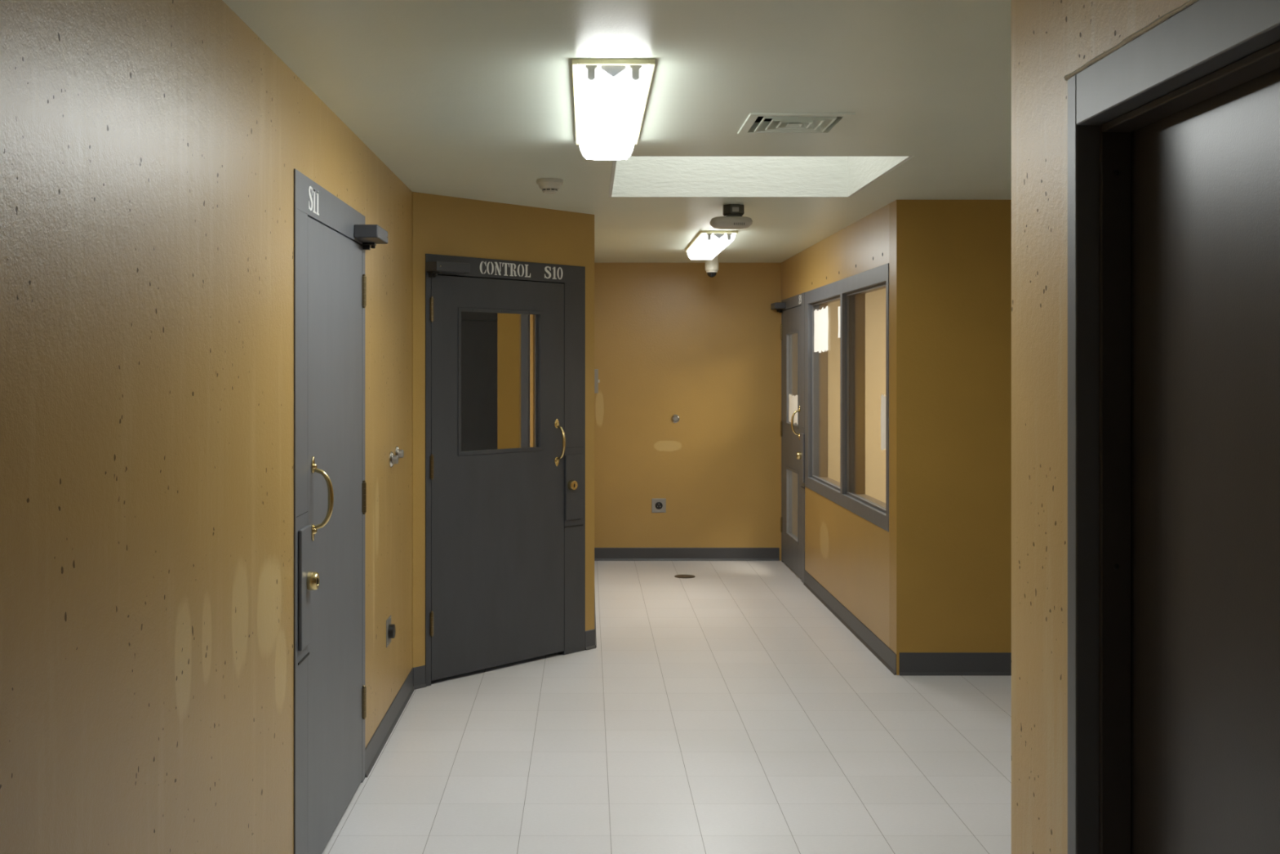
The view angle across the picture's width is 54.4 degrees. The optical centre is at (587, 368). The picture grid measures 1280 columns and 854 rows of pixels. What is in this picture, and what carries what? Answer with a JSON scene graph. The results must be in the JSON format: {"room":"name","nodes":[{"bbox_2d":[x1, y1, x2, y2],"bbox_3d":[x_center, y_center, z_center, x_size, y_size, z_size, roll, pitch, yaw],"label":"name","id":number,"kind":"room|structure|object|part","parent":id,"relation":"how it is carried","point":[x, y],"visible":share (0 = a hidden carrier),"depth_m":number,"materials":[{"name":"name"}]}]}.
{"room":"prison interior","nodes":[
{"label":"prison interior","id":0,"kind":"room"},
{"bbox_2d":[0,0,412,853],"bbox_3d":[-0.930,0.853,1.520,0.150,3.430,9.240,0,0,0],"label":"wall","id":1,"kind":"structure","parent":0,"point":[150,150],"depth_m":2.50,"materials":[{"name":"beige paint"}]},
{"bbox_2d":[293,168,387,853],"bbox_3d":[-0.876,0.493,4.194,0.229,2.149,1.141,0,0,0],"label":"door","id":2,"kind":"structure","parent":1,"relation":"in","point":[331,238],"depth_m":4.07,"materials":[{"name":"grey paint"}]},
{"bbox_3d":[-0.817,0.403,3.846,0.066,0.261,0.032,0,0,0],"label":"pull handle","id":3,"kind":"part","parent":2,"relation":"part of","materials":[{"name":"gold metal"}]},
{"bbox_2d":[364,667,414,777],"bbox_3d":[-0.849,1.515,5.423,0.012,0.105,1.311,0,0,0],"label":"baseboard","id":4,"kind":"structure","parent":1,"relation":"attached to","point":[374,748],"depth_m":5.29,"materials":[{"name":"grey rubber"}]},
{"bbox_2d":[386,614,395,647],"bbox_3d":[-0.841,1.128,5.340,0.028,0.116,0.116,0,0,0],"label":"wall outlet","id":5,"kind":"object","parent":1,"relation":"attached to","point":[390,628],"visible":1,"depth_m":5.31,"materials":[{"name":"silver metal"}]},
{"bbox_3d":[-0.853,1.128,5.340,0.004,0.116,0.116,0,0,0],"label":"plate","id":6,"kind":"part","parent":5,"relation":"part of","materials":[{"name":"silver metal"}]},
{"bbox_2d":[387,623,395,638],"bbox_3d":[-0.838,1.128,5.340,0.024,0.060,0.060,0,0,0],"label":"receptacle","id":7,"kind":"object","parent":5,"relation":"attached to","point":[391,627],"depth_m":5.32,"materials":[{"name":"black plastic"}]},
{"bbox_2d":[389,451,398,467],"bbox_3d":[-0.838,0.396,5.400,0.034,0.070,0.070,0,0,0],"label":"button","id":8,"kind":"object","parent":1,"relation":"attached to","point":[393,459],"visible":1,"depth_m":5.38,"materials":[{"name":"silver metal"}]},
{"bbox_2d":[395,445,404,459],"bbox_3d":[-0.838,0.382,5.560,0.034,0.070,0.070,0,0,0],"label":"button","id":9,"kind":"object","parent":1,"relation":"attached to","point":[400,453],"visible":0.74,"depth_m":5.54,"materials":[{"name":"silver metal"}]},
{"bbox_2d":[412,191,594,667],"bbox_3d":[-0.460,0.853,6.581,0.150,3.430,1.270,0,0,45],"label":"wall","id":10,"kind":"structure","parent":0,"point":[446,225],"depth_m":6.38,"materials":[{"name":"beige paint"}]},
{"bbox_2d":[413,665,426,689],"bbox_3d":[-0.822,1.515,6.100,0.012,0.105,0.074,0,0,45],"label":"baseboard","id":11,"kind":"structure","parent":10,"relation":"attached to","point":[419,673],"depth_m":6.10,"materials":[{"name":"grey rubber"}]},
{"bbox_2d":[425,253,585,686],"bbox_3d":[-0.422,0.501,6.542,0.229,2.133,1.116,0,0,45],"label":"door","id":12,"kind":"structure","parent":10,"relation":"in","point":[505,340],"depth_m":6.49,"materials":[{"name":"grey paint"}]},
{"bbox_3d":[-0.462,0.067,6.495,0.005,0.746,0.583,0,0,45],"label":"glass pane","id":13,"kind":"part","parent":12,"relation":"part of","materials":[{"name":"clear glass"}]},
{"bbox_3d":[-0.144,0.403,6.740,0.066,0.261,0.032,0,0,45],"label":"pull handle","id":14,"kind":"part","parent":12,"relation":"part of","materials":[{"name":"gold metal"}]},
{"bbox_2d":[585,629,595,650],"bbox_3d":[0.017,1.515,6.949,0.012,0.105,0.076,0,0,44],"label":"baseboard","id":15,"kind":"structure","parent":10,"relation":"attached to","point":[589,634],"depth_m":6.95,"materials":[{"name":"grey rubber"}]},
{"bbox_2d":[222,0,1011,262],"bbox_3d":[1.750,-0.912,4.350,9.500,0.100,15.300,0,0,0],"label":"ceiling","id":16,"kind":"structure","parent":0,"point":[464,99],"depth_m":3.88,"materials":[{"name":"paint"}]},
{"bbox_2d":[536,177,563,193],"bbox_3d":[-0.172,-0.831,5.690,0.124,0.062,0.124,0,0,0],"label":"smoke detector","id":17,"kind":"object","parent":16,"relation":"attached to","point":[548,185],"visible":1,"depth_m":5.65,"materials":[{"name":"beige plastic"}]},
{"bbox_2d":[572,58,655,159],"bbox_3d":[0.073,-0.824,4.085,0.232,0.074,1.250,0,0,0],"label":"fluorescent light","id":18,"kind":"object","parent":16,"relation":"attached to","point":[611,95],"visible":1,"depth_m":3.74,"materials":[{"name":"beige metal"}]},
{"bbox_2d":[577,66,649,85],"bbox_3d":[0.073,-0.818,3.493,0.205,0.059,0.002,0,0,0],"label":"diffuser","id":19,"kind":"object","parent":18,"relation":"attached to","point":[604,75],"depth_m":3.49,"materials":[{"name":"white plastic"}]},
{"bbox_2d":[684,230,737,259],"bbox_3d":[0.826,-0.824,8.405,0.232,0.074,1.250,0,0,0],"label":"fluorescent light","id":20,"kind":"object","parent":16,"relation":"attached to","point":[707,244],"visible":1,"depth_m":8.00,"materials":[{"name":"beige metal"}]},
{"bbox_2d":[702,233,735,242],"bbox_3d":[0.826,-0.818,7.813,0.205,0.059,0.002,0,0,0],"label":"diffuser","id":21,"kind":"object","parent":20,"relation":"attached to","point":[708,237],"depth_m":7.81,"materials":[{"name":"white plastic"}]},
{"bbox_2d":[705,253,718,277],"bbox_3d":[0.930,-0.770,9.300,0.102,0.182,0.102,0,0,0],"label":"security camera","id":22,"kind":"object","parent":16,"relation":"attached to","point":[711,265],"visible":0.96,"depth_m":9.26,"materials":[{"name":"beige plastic"}]},
{"bbox_2d":[709,204,752,229],"bbox_3d":[0.760,-0.800,6.580,0.224,0.121,0.150,0,0,0],"label":"smoke detector","id":23,"kind":"object","parent":16,"relation":"attached to","point":[732,219],"visible":1,"depth_m":6.53,"materials":[{"name":"grey plastic"}]},
{"bbox_3d":[0.777,-0.834,6.524,0.034,0.024,0.004,0,0,0],"label":"knockout plate","id":24,"kind":"part","parent":23,"relation":"part of","materials":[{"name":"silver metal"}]},
{"bbox_2d":[608,155,912,197],"bbox_3d":[0.716,-1.343,5.661,1.218,0.962,1.228,0,0,0],"label":"skylight","id":25,"kind":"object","parent":16,"relation":"attached to","point":[634,176],"depth_m":6.26,"materials":[{"name":"white paint"}]},
{"bbox_2d":[737,112,855,133],"bbox_3d":[0.727,-0.960,4.375,0.356,0.214,0.356,0,0,0],"label":"ceiling vent","id":26,"kind":"object","parent":16,"relation":"in","point":[755,122],"visible":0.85,"depth_m":4.38,"materials":[{"name":"metal"}]},
{"bbox_2d":[321,560,1011,853],"bbox_3d":[1.750,1.618,4.350,9.500,0.100,15.300,0,0,0],"label":"floor","id":27,"kind":"structure","parent":0,"point":[726,708],"depth_m":5.19,"materials":[{"name":"tile"}]},
{"bbox_2d":[674,574,695,577],"bbox_3d":[0.733,1.565,9.365,0.156,0.006,0.156,0,0,0],"label":"drain cover","id":28,"kind":"object","parent":27,"relation":"on","point":[677,575],"visible":1,"depth_m":9.35,"materials":[{"name":"brown metal"}]},
{"bbox_2d":[594,262,885,560],"bbox_3d":[2.321,0.353,10.225,4.559,2.430,0.150,0,0,0],"label":"wall","id":29,"kind":"structure","parent":0,"point":[671,339],"depth_m":10.15,"materials":[{"name":"beige paint"}]},
{"bbox_2d":[651,498,666,512],"bbox_3d":[0.583,1.119,10.144,0.116,0.116,0.012,0,0,0],"label":"wall outlet","id":30,"kind":"object","parent":29,"relation":"attached to","point":[658,505],"visible":1,"depth_m":10.15,"materials":[{"name":"silver metal"}]},
{"bbox_2d":[655,502,662,509],"bbox_3d":[0.583,1.119,10.142,0.060,0.060,0.007,0,0,0],"label":"receptacle","id":31,"kind":"object","parent":30,"relation":"attached to","point":[659,505],"depth_m":10.14,"materials":[{"name":"black plastic"}]},
{"bbox_2d":[671,414,679,422],"bbox_3d":[0.718,0.411,10.141,0.070,0.070,0.017,0,0,0],"label":"button","id":32,"kind":"object","parent":29,"relation":"attached to","point":[675,418],"visible":1,"depth_m":10.14,"materials":[{"name":"silver metal"}]},
{"bbox_2d":[594,547,779,560],"bbox_3d":[0.809,1.515,10.144,1.511,0.105,0.012,0,0,0],"label":"baseboard","id":33,"kind":"structure","parent":29,"relation":"attached to","point":[600,553],"depth_m":10.15,"materials":[{"name":"grey rubber"}]},
{"bbox_2d":[781,203,889,648],"bbox_3d":[1.650,0.853,8.330,0.140,3.430,3.638,0,0,0],"label":"wall","id":34,"kind":"structure","parent":0,"point":[848,554],"depth_m":7.48,"materials":[{"name":"beige paint"}]},
{"bbox_2d":[770,292,804,583],"bbox_3d":[1.601,0.508,9.560,0.229,2.119,1.088,0,0,0],"label":"door","id":35,"kind":"structure","parent":34,"relation":"in","point":[792,309],"depth_m":9.81,"materials":[{"name":"grey paint"}]},
{"bbox_2d":[788,393,797,424],"bbox_3d":[1.588,0.313,9.582,0.005,0.229,0.472,0,0,0],"label":"paper","id":36,"kind":"object","parent":35,"relation":"attached to","point":[793,399],"visible":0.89,"depth_m":9.61,"materials":[{"name":"white paper"}]},
{"bbox_3d":[1.645,0.508,9.570,0.140,2.119,1.068,0,0,0],"label":"frame","id":37,"kind":"part","parent":35,"relation":"part of","materials":[{"name":"grey paint"}]},
{"bbox_3d":[1.542,0.403,9.218,0.066,0.261,0.032,0,0,0],"label":"pull handle","id":38,"kind":"part","parent":35,"relation":"part of","materials":[{"name":"gold metal"}]},
{"bbox_2d":[804,253,888,531],"bbox_3d":[1.647,0.118,7.772,0.144,1.477,2.503,0,0,0],"label":"window","id":39,"kind":"structure","parent":34,"relation":"in","point":[850,494],"depth_m":7.70,"materials":[{"name":"grey paint"}]},
{"bbox_2d":[813,306,827,352],"bbox_3d":[1.612,-0.264,8.605,0.005,0.314,0.518,0,0,0],"label":"paper","id":40,"kind":"object","parent":39,"relation":"attached to","point":[820,317],"visible":1,"depth_m":8.61,"materials":[{"name":"white paper"}]},
{"bbox_2d":[838,306,839,337],"bbox_3d":[1.612,-0.296,7.895,0.005,0.218,0.238,0,0,0],"label":"paper","id":41,"kind":"object","parent":39,"relation":"attached to","point":[839,306],"visible":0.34,"depth_m":7.95,"materials":[{"name":"white paper"}]},
{"bbox_2d":[880,394,885,450],"bbox_3d":[1.612,0.295,6.748,0.005,0.312,0.203,0,0,0],"label":"paper","id":42,"kind":"object","parent":39,"relation":"attached to","point":[882,397],"visible":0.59,"depth_m":6.78,"materials":[{"name":"white paper"}]},
{"bbox_2d":[803,569,896,675],"bbox_3d":[1.574,1.515,7.697,0.012,0.105,2.673,0,0,0],"label":"baseboard","id":43,"kind":"structure","parent":34,"relation":"attached to","point":[875,645],"depth_m":7.35,"materials":[{"name":"grey rubber"}]},
{"bbox_2d":[889,200,1011,675],"bbox_3d":[3.390,0.353,6.435,3.620,2.430,0.150,0,0,0],"label":"wall","id":44,"kind":"structure","parent":0,"point":[950,260],"depth_m":6.36,"materials":[{"name":"beige paint"}]},
{"bbox_2d":[899,652,1011,675],"bbox_3d":[3.387,1.510,6.354,3.586,0.115,0.012,0,0,0],"label":"baseboard","id":45,"kind":"structure","parent":44,"relation":"attached to","point":[911,664],"depth_m":6.36,"materials":[{"name":"grey rubber"}]},
{"bbox_2d":[1011,0,1188,853],"bbox_3d":[1.056,0.853,-0.114,0.180,3.430,5.900,0,0,0],"label":"wall","id":46,"kind":"structure","parent":0,"point":[1051,39],"depth_m":2.65,"materials":[{"name":"beige paint"}]},
{"bbox_2d":[1063,0,1279,853],"bbox_3d":[1.050,0.488,1.970,0.190,2.158,1.055,0,0,0],"label":"door","id":47,"kind":"structure","parent":46,"relation":"in","point":[1174,127],"depth_m":2.24,"materials":[{"name":"grey paint"}]},
{"bbox_3d":[-0.020,0.353,8.582,0.120,2.430,3.196,0,0,0],"label":"wall","id":48,"kind":"structure","parent":0,"visible":0},
{"bbox_2d":[594,588,596,647],"bbox_3d":[0.046,1.515,8.560,0.012,0.105,3.149,0,0,0],"label":"baseboard","id":49,"kind":"structure","parent":48,"relation":"attached to","point":[594,588],"depth_m":7.43,"materials":[{"name":"grey rubber"}]},
{"bbox_2d":[594,368,599,393],"bbox_3d":[0.060,0.083,8.080,0.040,0.156,0.072,0,0,0],"label":"light switch","id":50,"kind":"object","parent":48,"relation":"attached to","point":[597,380],"visible":0.77,"depth_m":8.04,"materials":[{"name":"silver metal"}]}
]}

